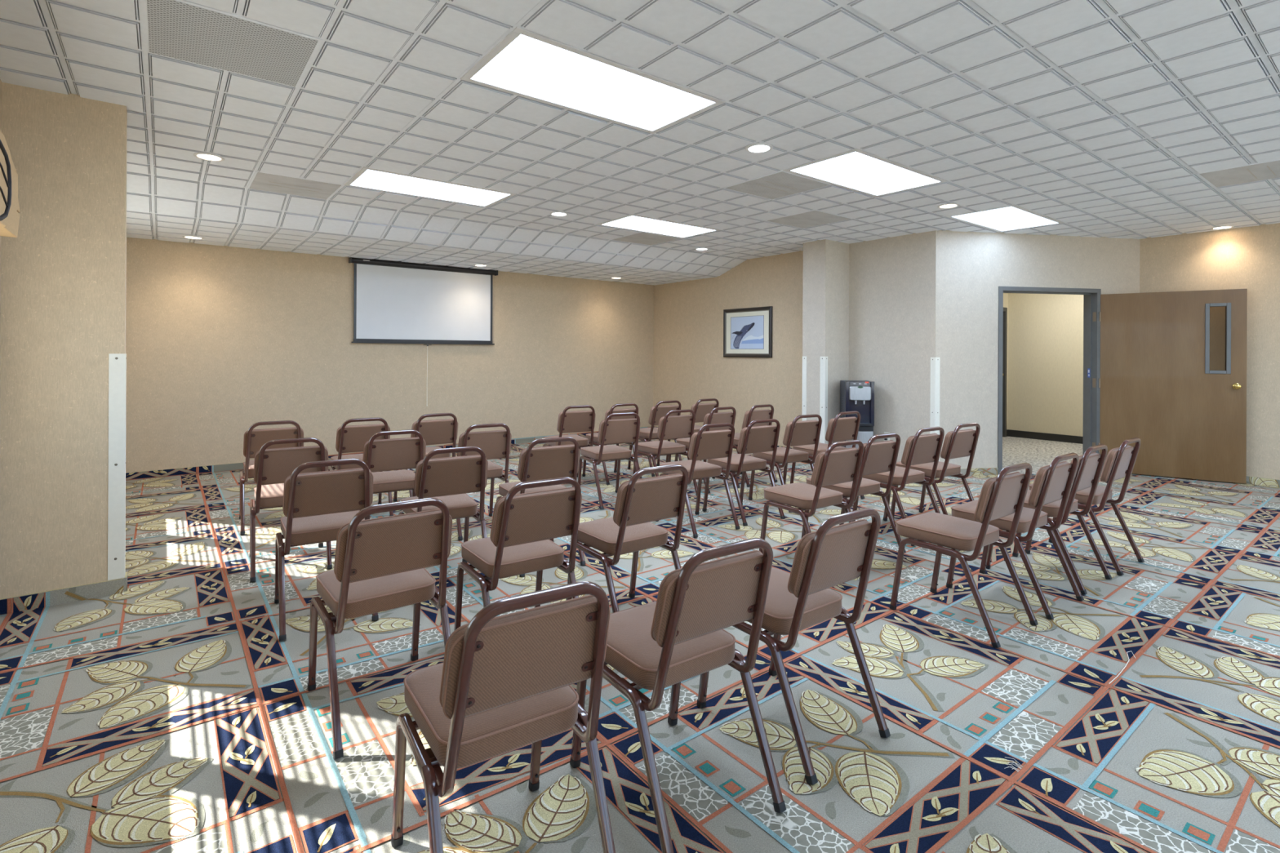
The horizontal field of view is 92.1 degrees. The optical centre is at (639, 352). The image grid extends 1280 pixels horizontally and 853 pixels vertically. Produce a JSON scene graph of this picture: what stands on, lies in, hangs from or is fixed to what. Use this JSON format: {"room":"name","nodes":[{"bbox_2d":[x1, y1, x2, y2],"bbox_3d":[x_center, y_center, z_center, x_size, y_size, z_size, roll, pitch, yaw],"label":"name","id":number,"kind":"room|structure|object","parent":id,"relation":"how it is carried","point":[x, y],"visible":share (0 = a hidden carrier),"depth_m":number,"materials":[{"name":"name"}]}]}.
{"room":"community hall","nodes":[
{"label":"community hall","id":0,"kind":"room"},
{"bbox_2d":[0,79,1,403],"bbox_3d":[-1.919,-0.070,1.373,0.080,2.760,11.720,0,0,-38],"label":"wall","id":1,"kind":"structure","parent":0,"point":[0,79],"depth_m":3.06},
{"bbox_2d":[0,130,20,237],"bbox_3d":[-2.420,-0.687,2.215,0.150,0.380,1.309,0,0,-38],"label":"window valance","id":2,"kind":"object","parent":1,"relation":"attached to","point":[10,211],"visible":1,"depth_m":2.49,"materials":[{"name":"beige fabric"}]},
{"bbox_2d":[0,82,127,599],"bbox_3d":[-3.027,-0.035,3.260,0.475,2.680,0.110,0,0,-38],"label":"wall","id":3,"kind":"structure","parent":0,"point":[64,273],"depth_m":3.20,"materials":[{"name":"beige paint"}]},
{"bbox_2d":[0,577,124,614],"bbox_3d":[-2.995,1.266,3.210,0.475,0.078,0.016,0,0,-38],"label":"baseboard","id":4,"kind":"structure","parent":3,"relation":"attached to","point":[80,593],"depth_m":3.20,"materials":[{"name":"grey carpet"}]},
{"bbox_2d":[107,353,126,580],"bbox_3d":[-2.849,0.616,3.364,0.072,1.220,0.066,0,0,-38],"label":"guard","id":5,"kind":"object","parent":3,"relation":"attached to","point":[117,362],"visible":1,"depth_m":3.34,"materials":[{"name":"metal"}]},
{"bbox_2d":[124,572,127,591],"bbox_3d":[-2.839,1.267,3.409,0.016,0.078,0.110,0,0,-38],"label":"baseboard","id":6,"kind":"structure","parent":3,"relation":"attached to","point":[126,573],"depth_m":3.37,"materials":[{"name":"grey rubber"}]},
{"bbox_2d":[125,237,653,472],"bbox_3d":[-2.640,-0.073,8.316,7.430,2.760,0.150,0,0,-38],"label":"wall","id":7,"kind":"structure","parent":0,"point":[221,341],"depth_m":7.34,"materials":[{"name":"beige paint"}]},
{"bbox_2d":[125,426,651,480],"bbox_3d":[-2.624,1.268,8.229,7.200,0.078,0.016,0,0,-38],"label":"baseboard","id":8,"kind":"structure","parent":7,"relation":"attached to","point":[235,466],"depth_m":6.65,"materials":[{"name":"grey carpet"}]},
{"bbox_2d":[348,257,497,405],"bbox_3d":[-2.768,-0.228,8.067,1.918,1.858,0.082,0,0,-38],"label":"projection screen","id":9,"kind":"object","parent":7,"relation":"attached to","point":[395,302],"visible":1,"depth_m":8.00,"materials":[{"name":"white fabric"}]},
{"bbox_2d":[0,436,1279,852],"bbox_3d":[2.588,1.361,4.893,11.470,0.064,11.770,0,0,-38],"label":"floor","id":10,"kind":"structure","parent":0,"point":[170,713],"depth_m":2.30,"materials":[{"name":"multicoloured carpet"}]},
{"bbox_2d":[239,420,303,535],"bbox_3d":[-2.817,0.904,4.732,0.420,0.805,0.537,0,0,-34],"label":"chair","id":11,"kind":"object","parent":10,"relation":"on","point":[254,439],"visible":0.64,"depth_m":4.52,"materials":[{"name":"brown fabric"}]},
{"bbox_2d":[248,437,332,582],"bbox_3d":[-2.176,0.907,3.836,0.420,0.805,0.537,0,0,-33],"label":"chair","id":12,"kind":"object","parent":10,"relation":"on","point":[272,467],"visible":0.65,"depth_m":3.65,"materials":[{"name":"brown fabric"}]},
{"bbox_2d":[274,458,378,640],"bbox_3d":[-1.594,0.910,3.123,0.420,0.805,0.537,0,0,-33],"label":"chair","id":13,"kind":"object","parent":10,"relation":"on","point":[316,505],"visible":0.77,"depth_m":2.96,"materials":[{"name":"brown fabric"}]},
{"bbox_2d":[328,417,393,515],"bbox_3d":[-2.258,0.907,4.973,0.420,0.805,0.537,0,0,-33],"label":"chair","id":14,"kind":"object","parent":10,"relation":"on","point":[350,438],"visible":0.45,"depth_m":4.79,"materials":[{"name":"brown fabric"}]},
{"bbox_2d":[306,497,452,759],"bbox_3d":[-0.969,0.913,2.318,0.420,0.805,0.537,0,0,-37],"label":"chair","id":15,"kind":"object","parent":10,"relation":"on","point":[380,563],"visible":0.98,"depth_m":2.18,"materials":[{"name":"brown fabric"}]},
{"bbox_2d":[360,430,426,511],"bbox_3d":[-1.712,0.909,4.231,0.420,0.805,0.537,0,0,-31],"label":"chair","id":16,"kind":"object","parent":10,"relation":"on","point":[396,455],"visible":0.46,"depth_m":4.08,"materials":[{"name":"brown fabric"}]},
{"bbox_2d":[393,413,457,501],"bbox_3d":[-1.842,0.909,5.347,0.420,0.805,0.537,0,0,-38],"label":"chair","id":17,"kind":"object","parent":10,"relation":"on","point":[434,432],"visible":0.44,"depth_m":5.21,"materials":[{"name":"brown fabric"}]},
{"bbox_2d":[398,446,491,582],"bbox_3d":[-1.125,0.912,3.530,0.420,0.805,0.537,0,0,-32],"label":"chair","id":18,"kind":"object","parent":10,"relation":"on","point":[448,480],"visible":0.8,"depth_m":3.39,"materials":[{"name":"brown fabric"}]},
{"bbox_2d":[456,422,511,540],"bbox_3d":[-1.225,0.912,4.634,0.420,0.805,0.537,0,0,-33],"label":"chair","id":19,"kind":"object","parent":10,"relation":"on","point":[495,444],"visible":0.52,"depth_m":4.49,"materials":[{"name":"brown fabric"}]},
{"bbox_2d":[391,581,615,852],"bbox_3d":[-0.347,0.916,1.546,0.420,0.805,0.537,0,0,-33],"label":"chair","id":20,"kind":"object","parent":10,"relation":"on","point":[502,684],"visible":1,"depth_m":1.41,"materials":[{"name":"brown fabric"}]},
{"bbox_2d":[453,476,582,631],"bbox_3d":[-0.526,0.915,2.704,0.420,0.805,0.537,0,0,-34],"label":"chair","id":21,"kind":"object","parent":10,"relation":"on","point":[523,525],"visible":0.9,"depth_m":2.57,"materials":[{"name":"brown fabric"}]},
{"bbox_2d":[496,436,585,577],"bbox_3d":[-0.648,0.915,3.935,0.420,0.805,0.537,0,0,-31],"label":"chair","id":22,"kind":"object","parent":10,"relation":"on","point":[541,463],"visible":0.62,"depth_m":3.77,"materials":[{"name":"brown fabric"}]},
{"bbox_2d":[542,404,596,486],"bbox_3d":[-0.710,0.914,6.204,0.420,0.805,0.537,0,0,-29],"label":"chair","id":23,"kind":"object","parent":10,"relation":"on","point":[578,421],"visible":0.7,"depth_m":6.05,"materials":[{"name":"brown fabric"}]},
{"bbox_2d":[577,412,640,509],"bbox_3d":[-0.267,0.916,5.492,0.420,0.805,0.537,0,0,-29],"label":"chair","id":24,"kind":"object","parent":10,"relation":"on","point":[620,430],"visible":0.97,"depth_m":5.35,"materials":[{"name":"brown fabric"}]},
{"bbox_2d":[582,403,641,484],"bbox_3d":[-0.293,0.916,6.454,0.420,0.805,0.537,0,0,-34],"label":"chair","id":25,"kind":"object","parent":10,"relation":"on","point":[595,442],"visible":0.38,"depth_m":6.31,"materials":[{"name":"brown fabric"}]},
{"bbox_2d":[565,464,688,613],"bbox_3d":[-0.054,0.918,3.006,0.420,0.805,0.537,0,0,-36],"label":"chair","id":26,"kind":"object","parent":10,"relation":"on","point":[638,502],"visible":0.84,"depth_m":2.88,"materials":[{"name":"brown fabric"}]},
{"bbox_2d":[627,400,681,476],"bbox_3d":[0.177,0.919,6.867,0.420,0.805,0.537,0,0,-32],"label":"chair","id":27,"kind":"object","parent":10,"relation":"on","point":[658,411],"visible":0.59,"depth_m":6.68,"materials":[{"name":"brown fabric"}]},
{"bbox_2d":[632,408,697,496],"bbox_3d":[0.236,0.919,5.800,0.420,0.805,0.537,0,0,-32],"label":"chair","id":28,"kind":"object","parent":10,"relation":"on","point":[673,427],"visible":0.84,"depth_m":5.66,"materials":[{"name":"brown fabric"}]},
{"bbox_2d":[569,537,786,852],"bbox_3d":[0.100,0.918,1.874,0.420,0.805,0.537,0,0,-35],"label":"chair","id":29,"kind":"object","parent":10,"relation":"on","point":[680,636],"visible":0.91,"depth_m":1.74,"materials":[{"name":"brown fabric"}]},
{"bbox_2d":[665,398,719,462],"bbox_3d":[0.621,0.921,7.161,0.420,0.805,0.537,0,0,-35],"label":"chair","id":30,"kind":"object","parent":10,"relation":"on","point":[700,411],"visible":0.34,"depth_m":6.98,"materials":[{"name":"brown fabric"}]},
{"bbox_2d":[655,422,740,537],"bbox_3d":[0.432,0.920,4.720,0.420,0.805,0.537,0,0,-32],"label":"chair","id":31,"kind":"object","parent":10,"relation":"on","point":[705,445],"visible":0.83,"depth_m":4.59,"materials":[{"name":"brown fabric"}]},
{"bbox_2d":[675,406,739,493],"bbox_3d":[0.650,0.921,6.103,0.420,0.805,0.537,0,0,-37],"label":"chair","id":32,"kind":"object","parent":10,"relation":"on","point":[712,417],"visible":0.28,"depth_m":5.95,"materials":[{"name":"brown fabric"}]},
{"bbox_2d":[702,418,785,525],"bbox_3d":[0.838,0.922,5.021,0.420,0.805,0.537,0,0,-32],"label":"chair","id":33,"kind":"object","parent":10,"relation":"on","point":[757,439],"visible":0.89,"depth_m":4.88,"materials":[{"name":"brown fabric"}]},
{"bbox_2d":[711,404,777,487],"bbox_3d":[1.083,0.923,6.393,0.420,0.805,0.537,0,0,-36],"label":"chair","id":34,"kind":"object","parent":10,"relation":"on","point":[750,415],"visible":0.38,"depth_m":6.21,"materials":[{"name":"brown fabric"}]},
{"bbox_2d":[748,413,822,512],"bbox_3d":[1.288,0.924,5.418,0.420,0.805,0.537,0,0,-31],"label":"chair","id":35,"kind":"object","parent":10,"relation":"on","point":[797,433],"visible":0.74,"depth_m":5.28,"materials":[{"name":"brown fabric"}]},
{"bbox_2d":[696,507,890,785],"bbox_3d":[0.538,0.920,2.212,0.420,0.805,0.537,0,0,-36],"label":"chair","id":36,"kind":"object","parent":10,"relation":"on","point":[802,598],"visible":0.84,"depth_m":2.07,"materials":[{"name":"brown fabric"}]},
{"bbox_2d":[759,440,863,554],"bbox_3d":[1.077,0.923,3.854,0.420,0.805,0.537,0,0,-34],"label":"chair","id":37,"kind":"object","parent":10,"relation":"on","point":[831,466],"visible":0.93,"depth_m":3.74,"materials":[{"name":"brown fabric"}]},
{"bbox_2d":[790,411,865,498],"bbox_3d":[1.721,0.926,5.703,0.420,0.805,0.537,0,0,-33],"label":"chair","id":38,"kind":"object","parent":10,"relation":"on","point":[845,428],"visible":0.58,"depth_m":5.56,"materials":[{"name":"brown fabric"}]},
{"bbox_2d":[805,432,906,552],"bbox_3d":[1.439,0.925,4.184,0.420,0.805,0.537,0,0,-33],"label":"chair","id":39,"kind":"object","parent":10,"relation":"on","point":[878,457],"visible":0.61,"depth_m":4.06,"materials":[{"name":"brown fabric"}]},
{"bbox_2d":[840,380,874,448],"bbox_3d":[2.505,0.828,7.128,0.316,1.003,0.355,0,0,7],"label":"water cooler","id":40,"kind":"object","parent":10,"relation":"on","point":[858,396],"visible":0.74,"depth_m":6.98,"materials":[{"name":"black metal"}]},
{"bbox_2d":[859,422,871,426],"bbox_3d":[2.486,0.814,6.979,0.254,0.030,0.054,0,0,7],"label":"drip tray","id":41,"kind":"object","parent":40,"relation":"on","point":[860,424],"depth_m":6.95,"materials":[{"name":"black plastic"}]},
{"bbox_2d":[852,426,944,546],"bbox_3d":[1.908,0.927,4.553,0.420,0.805,0.537,0,0,-33],"label":"chair","id":42,"kind":"object","parent":10,"relation":"on","point":[919,449],"visible":0.75,"depth_m":4.41,"materials":[{"name":"brown fabric"}]},
{"bbox_2d":[890,422,980,517],"bbox_3d":[2.313,0.929,4.822,0.420,0.805,0.537,0,0,-33],"label":"chair","id":43,"kind":"object","parent":10,"relation":"on","point":[957,443],"visible":0.75,"depth_m":4.69,"materials":[{"name":"brown fabric"}]},
{"bbox_2d":[889,462,1038,648],"bbox_3d":[1.614,0.926,3.094,0.420,0.805,0.537,0,0,-36],"label":"chair","id":44,"kind":"object","parent":10,"relation":"on","point":[1003,495],"visible":1,"depth_m":3.00,"materials":[{"name":"brown fabric"}]},
{"bbox_2d":[1004,756,1022,772],"bbox_3d":[1.193,1.318,1.970,0.051,0.008,0.067,0,0,32],"label":"thread","id":45,"kind":"object","parent":10,"relation":"on","point":[1020,767],"visible":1,"depth_m":1.97},
{"bbox_2d":[946,453,1084,619],"bbox_3d":[2.055,0.928,3.397,0.420,0.805,0.537,0,0,-36],"label":"chair","id":46,"kind":"object","parent":10,"relation":"on","point":[1053,482],"visible":0.84,"depth_m":3.27,"materials":[{"name":"brown fabric"}]},
{"bbox_2d":[986,444,1111,595],"bbox_3d":[2.447,0.930,3.712,0.420,0.805,0.537,0,0,-37],"label":"chair","id":47,"kind":"object","parent":10,"relation":"on","point":[1089,470],"visible":0.61,"depth_m":3.58,"materials":[{"name":"brown fabric"}]},
{"bbox_2d":[1024,437,1144,575],"bbox_3d":[2.880,0.932,4.010,0.420,0.805,0.537,0,0,-37],"label":"chair","id":48,"kind":"object","parent":10,"relation":"on","point":[1119,463],"visible":0.75,"depth_m":3.85,"materials":[{"name":"brown fabric"}]},
{"bbox_2d":[1108,650,1135,684],"bbox_3d":[2.021,1.321,2.599,0.386,0.012,0.038,0,0,-38],"label":"thread","id":49,"kind":"object","parent":10,"relation":"on","point":[1131,651],"visible":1,"depth_m":2.59},
{"bbox_2d":[0,0,1279,285],"bbox_3d":[2.001,-1.273,4.266,9.728,0.293,11.927,0,0,-38],"label":"ceiling","id":50,"kind":"structure","parent":0,"point":[1099,118],"depth_m":3.55,"materials":[{"name":"white tile"}]},
{"bbox_2d":[182,235,204,239],"bbox_3d":[-4.498,-1.161,6.213,0.176,0.014,0.176,0,0,-38],"label":"recessed light","id":51,"kind":"object","parent":50,"relation":"in","point":[192,237],"visible":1,"depth_m":6.19,"materials":[{"name":"white paint"}]},
{"bbox_2d":[193,151,224,161],"bbox_3d":[-2.960,-1.346,4.241,0.176,0.014,0.176,0,0,-38],"label":"recessed light","id":52,"kind":"object","parent":50,"relation":"in","point":[206,156],"visible":1,"depth_m":4.23,"materials":[{"name":"white paint"}]},
{"bbox_2d":[142,0,323,88],"bbox_3d":[-1.790,-1.356,2.709,0.608,0.026,0.613,0,0,-38],"label":"ceiling vent","id":53,"kind":"object","parent":50,"relation":"in","point":[184,30],"visible":0.91,"depth_m":2.66,"materials":[{"name":"grey metal"}]},
{"bbox_2d":[246,170,343,199],"bbox_3d":[-2.808,-1.360,5.021,0.608,0.028,0.613,0,0,-38],"label":"ceiling vent","id":54,"kind":"object","parent":50,"relation":"in","point":[264,181],"visible":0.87,"depth_m":4.99,"materials":[{"name":"grey metal"}]},
{"bbox_2d":[344,166,516,207],"bbox_3d":[-1.712,-1.356,5.093,1.216,0.026,0.613,0,0,-38],"label":"recessed light","id":55,"kind":"object","parent":50,"relation":"in","point":[366,178],"visible":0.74,"depth_m":5.06,"materials":[{"name":"white paint"}]},
{"bbox_2d":[473,263,487,266],"bbox_3d":[-2.093,-1.149,8.109,0.176,0.014,0.176,0,0,-38],"label":"recessed light","id":56,"kind":"object","parent":50,"relation":"in","point":[480,264],"visible":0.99,"depth_m":8.11,"materials":[{"name":"white paint"}]},
{"bbox_2d":[550,211,568,216],"bbox_3d":[-0.779,-1.335,5.937,0.176,0.014,0.176,0,0,-38],"label":"recessed light","id":57,"kind":"object","parent":50,"relation":"in","point":[556,213],"visible":1,"depth_m":5.92,"materials":[{"name":"white paint"}]},
{"bbox_2d":[460,26,725,133],"bbox_3d":[-0.213,-1.348,3.153,1.216,0.026,0.613,0,0,-38],"label":"recessed light","id":58,"kind":"object","parent":50,"relation":"in","point":[526,64],"visible":0.84,"depth_m":3.08,"materials":[{"name":"white paint"}]},
{"bbox_2d":[610,231,680,244],"bbox_3d":[0.078,-1.347,7.251,0.608,0.026,0.613,0,0,-38],"label":"ceiling vent","id":59,"kind":"object","parent":50,"relation":"in","point":[641,237],"visible":0.74,"depth_m":7.23,"materials":[{"name":"grey metal"}]},
{"bbox_2d":[596,213,719,238],"bbox_3d":[0.213,-1.346,6.580,1.216,0.026,0.613,0,0,-38],"label":"recessed light","id":60,"kind":"object","parent":50,"relation":"in","point":[630,222],"visible":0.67,"depth_m":6.55,"materials":[{"name":"white paint"}]},
{"bbox_2d":[694,247,708,250],"bbox_3d":[0.791,-1.327,7.895,0.176,0.014,0.176,0,0,-38],"label":"recessed light","id":61,"kind":"object","parent":50,"relation":"in","point":[700,248],"visible":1,"depth_m":7.90,"materials":[{"name":"white paint"}]},
{"bbox_2d":[745,142,773,153],"bbox_3d":[0.773,-1.327,4.004,0.176,0.014,0.176,0,0,-38],"label":"recessed light","id":62,"kind":"object","parent":50,"relation":"in","point":[761,147],"visible":1,"depth_m":3.99,"materials":[{"name":"white paint"}]},
{"bbox_2d":[723,169,831,199],"bbox_3d":[1.096,-1.341,4.939,0.608,0.028,0.613,0,0,-38],"label":"ceiling vent","id":63,"kind":"object","parent":50,"relation":"in","point":[780,184],"visible":0.76,"depth_m":4.91,"materials":[{"name":"grey metal"}]},
{"bbox_2d":[764,209,853,228],"bbox_3d":[1.684,-1.339,6.168,0.608,0.026,0.613,0,0,-38],"label":"ceiling vent","id":64,"kind":"object","parent":50,"relation":"in","point":[811,218],"visible":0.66,"depth_m":6.13,"materials":[{"name":"grey metal"}]},
{"bbox_2d":[782,148,947,196],"bbox_3d":[1.712,-1.339,4.640,1.216,0.026,0.613,0,0,-38],"label":"recessed light","id":65,"kind":"object","parent":50,"relation":"in","point":[857,170],"visible":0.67,"depth_m":4.59,"materials":[{"name":"white paint"}]},
{"bbox_2d":[937,202,959,208],"bbox_3d":[2.764,-1.317,5.533,0.176,0.014,0.176,0,0,-38],"label":"recessed light","id":66,"kind":"object","parent":50,"relation":"in","point":[951,205],"visible":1,"depth_m":5.53,"materials":[{"name":"white paint"}]},
{"bbox_2d":[945,204,1064,231],"bbox_3d":[3.636,-1.329,6.127,1.216,0.026,0.613,0,0,-38],"label":"recessed light","id":67,"kind":"object","parent":50,"relation":"in","point":[1012,217],"visible":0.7,"depth_m":6.10,"materials":[{"name":"white paint"}]},
{"bbox_2d":[1210,225,1234,229],"bbox_3d":[6.048,-1.301,6.411,0.176,0.014,0.176,0,0,-38],"label":"recessed light","id":68,"kind":"object","parent":50,"relation":"in","point":[1226,226],"visible":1,"depth_m":6.39,"materials":[{"name":"white paint"}]},
{"bbox_2d":[1195,159,1279,187],"bbox_3d":[4.520,-1.324,4.486,0.608,0.028,0.613,0,0,-38],"label":"ceiling vent","id":69,"kind":"object","parent":50,"relation":"in","point":[1252,172],"visible":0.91,"depth_m":4.54,"materials":[{"name":"grey metal"}]},
{"bbox_2d":[653,230,936,462],"bbox_3d":[1.757,-0.051,8.579,0.150,2.760,4.810,0,0,-38],"label":"wall","id":70,"kind":"structure","parent":0,"point":[690,366],"depth_m":8.13,"materials":[{"name":"beige paint"}]},
{"bbox_2d":[723,306,773,357],"bbox_3d":[1.513,-0.282,8.747,0.032,0.700,0.910,0,0,-38],"label":"framed picture","id":71,"kind":"object","parent":70,"relation":"attached to","point":[747,331],"visible":1,"depth_m":8.72,"materials":[{"name":"blue paper"}]},
{"bbox_2d":[730,315,764,349],"bbox_3d":[1.513,-0.282,8.748,0.002,0.468,0.631,0,0,-38],"label":"print","id":72,"kind":"object","parent":71,"relation":"attached to","point":[747,331],"depth_m":8.74},
{"bbox_2d":[884,431,889,440],"bbox_3d":[2.817,0.969,7.064,0.040,0.116,0.072,0,0,-38],"label":"wall outlet","id":73,"kind":"object","parent":70,"relation":"attached to","point":[886,438],"visible":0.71,"depth_m":7.06,"materials":[{"name":"white plastic"}]},
{"bbox_2d":[929,357,939,461],"bbox_3d":[3.177,0.653,6.647,0.093,1.206,0.034,0,0,21],"label":"guard","id":74,"kind":"object","parent":70,"relation":"attached to","point":[935,362],"visible":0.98,"depth_m":6.64,"materials":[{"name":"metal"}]},
{"bbox_2d":[802,239,848,444],"bbox_3d":[2.299,-0.049,7.501,0.610,2.760,0.320,0,0,-38],"label":"wall column","id":75,"kind":"structure","parent":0,"point":[825,293],"depth_m":7.32,"materials":[{"name":"beige paint"}]},
{"bbox_2d":[801,355,806,421],"bbox_3d":[1.973,0.647,7.415,0.006,1.206,0.060,0,0,-38],"label":"guard","id":76,"kind":"object","parent":75,"relation":"attached to","point":[804,357],"visible":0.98,"depth_m":7.41,"materials":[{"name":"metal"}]},
{"bbox_2d":[819,356,827,444],"bbox_3d":[2.152,0.648,7.224,0.056,1.206,0.071,0,0,-38],"label":"guard","id":77,"kind":"object","parent":75,"relation":"attached to","point":[824,360],"visible":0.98,"depth_m":7.20,"materials":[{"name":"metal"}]},
{"bbox_2d":[1003,293,1008,429],"bbox_3d":[4.285,0.041,8.757,4.070,2.600,0.120,0,0,-38],"label":"wall","id":78,"kind":"structure","parent":0,"point":[1005,295],"depth_m":9.94,"materials":[{"name":"beige paint"}]},
{"bbox_2d":[1002,306,1007,436],"bbox_3d":[5.404,0.311,9.572,1.140,2.069,0.080,0,0,-38],"label":"trim","id":79,"kind":"structure","parent":78,"relation":"attached to","point":[1005,309],"depth_m":9.87,"materials":[{"name":"grey metal"}]},
{"bbox_2d":[936,230,1139,468],"bbox_3d":[4.445,-0.038,6.936,2.577,2.760,0.150,0,0,-10],"label":"wall","id":80,"kind":"structure","parent":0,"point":[971,267],"depth_m":6.75,"materials":[{"name":"beige paint"}]},
{"bbox_2d":[947,467,998,476],"bbox_3d":[3.552,1.299,6.700,0.750,0.078,0.016,0,0,-10],"label":"baseboard","id":81,"kind":"structure","parent":80,"relation":"attached to","point":[980,471],"depth_m":6.73,"materials":[{"name":"grey carpet"}]},
{"bbox_2d":[997,286,1101,474],"bbox_3d":[4.553,0.309,6.955,1.294,2.067,0.178,0,0,-10],"label":"door frame","id":82,"kind":"structure","parent":80,"relation":"in","point":[1091,297],"depth_m":6.98,"materials":[{"name":"grey paint"}]},
{"bbox_2d":[1092,288,1247,484],"bbox_3d":[5.687,0.340,6.681,1.269,1.992,0.152,0,0,36],"label":"door","id":83,"kind":"structure","parent":82,"relation":"attached to","point":[1157,385],"depth_m":6.61,"materials":[{"name":"brown wood"}]},
{"bbox_2d":[1007,293,1083,436],"bbox_3d":[6.936,0.055,8.752,0.120,2.600,3.370,0,0,-38],"label":"wall","id":84,"kind":"structure","parent":0,"point":[1045,365],"depth_m":9.53,"materials":[{"name":"beige paint"}]},
{"bbox_2d":[1008,429,1083,444],"bbox_3d":[6.878,1.299,8.712,0.012,0.109,3.130,0,0,-38],"label":"baseboard","id":85,"kind":"structure","parent":84,"relation":"attached to","point":[1017,433],"depth_m":9.51,"materials":[{"name":"black plastic"}]},
{"bbox_2d":[1139,222,1279,479],"bbox_3d":[7.529,-0.022,4.869,0.150,2.760,5.700,0,0,-38],"label":"wall","id":86,"kind":"structure","parent":0,"point":[1248,258],"depth_m":6.36,"materials":[{"name":"beige paint"}]},
{"bbox_2d":[1246,475,1279,487],"bbox_3d":[6.601,1.314,5.926,0.016,0.078,2.900,0,0,-38],"label":"baseboard","id":87,"kind":"structure","parent":86,"relation":"attached to","point":[1251,480],"depth_m":6.27,"materials":[{"name":"grey carpet"}]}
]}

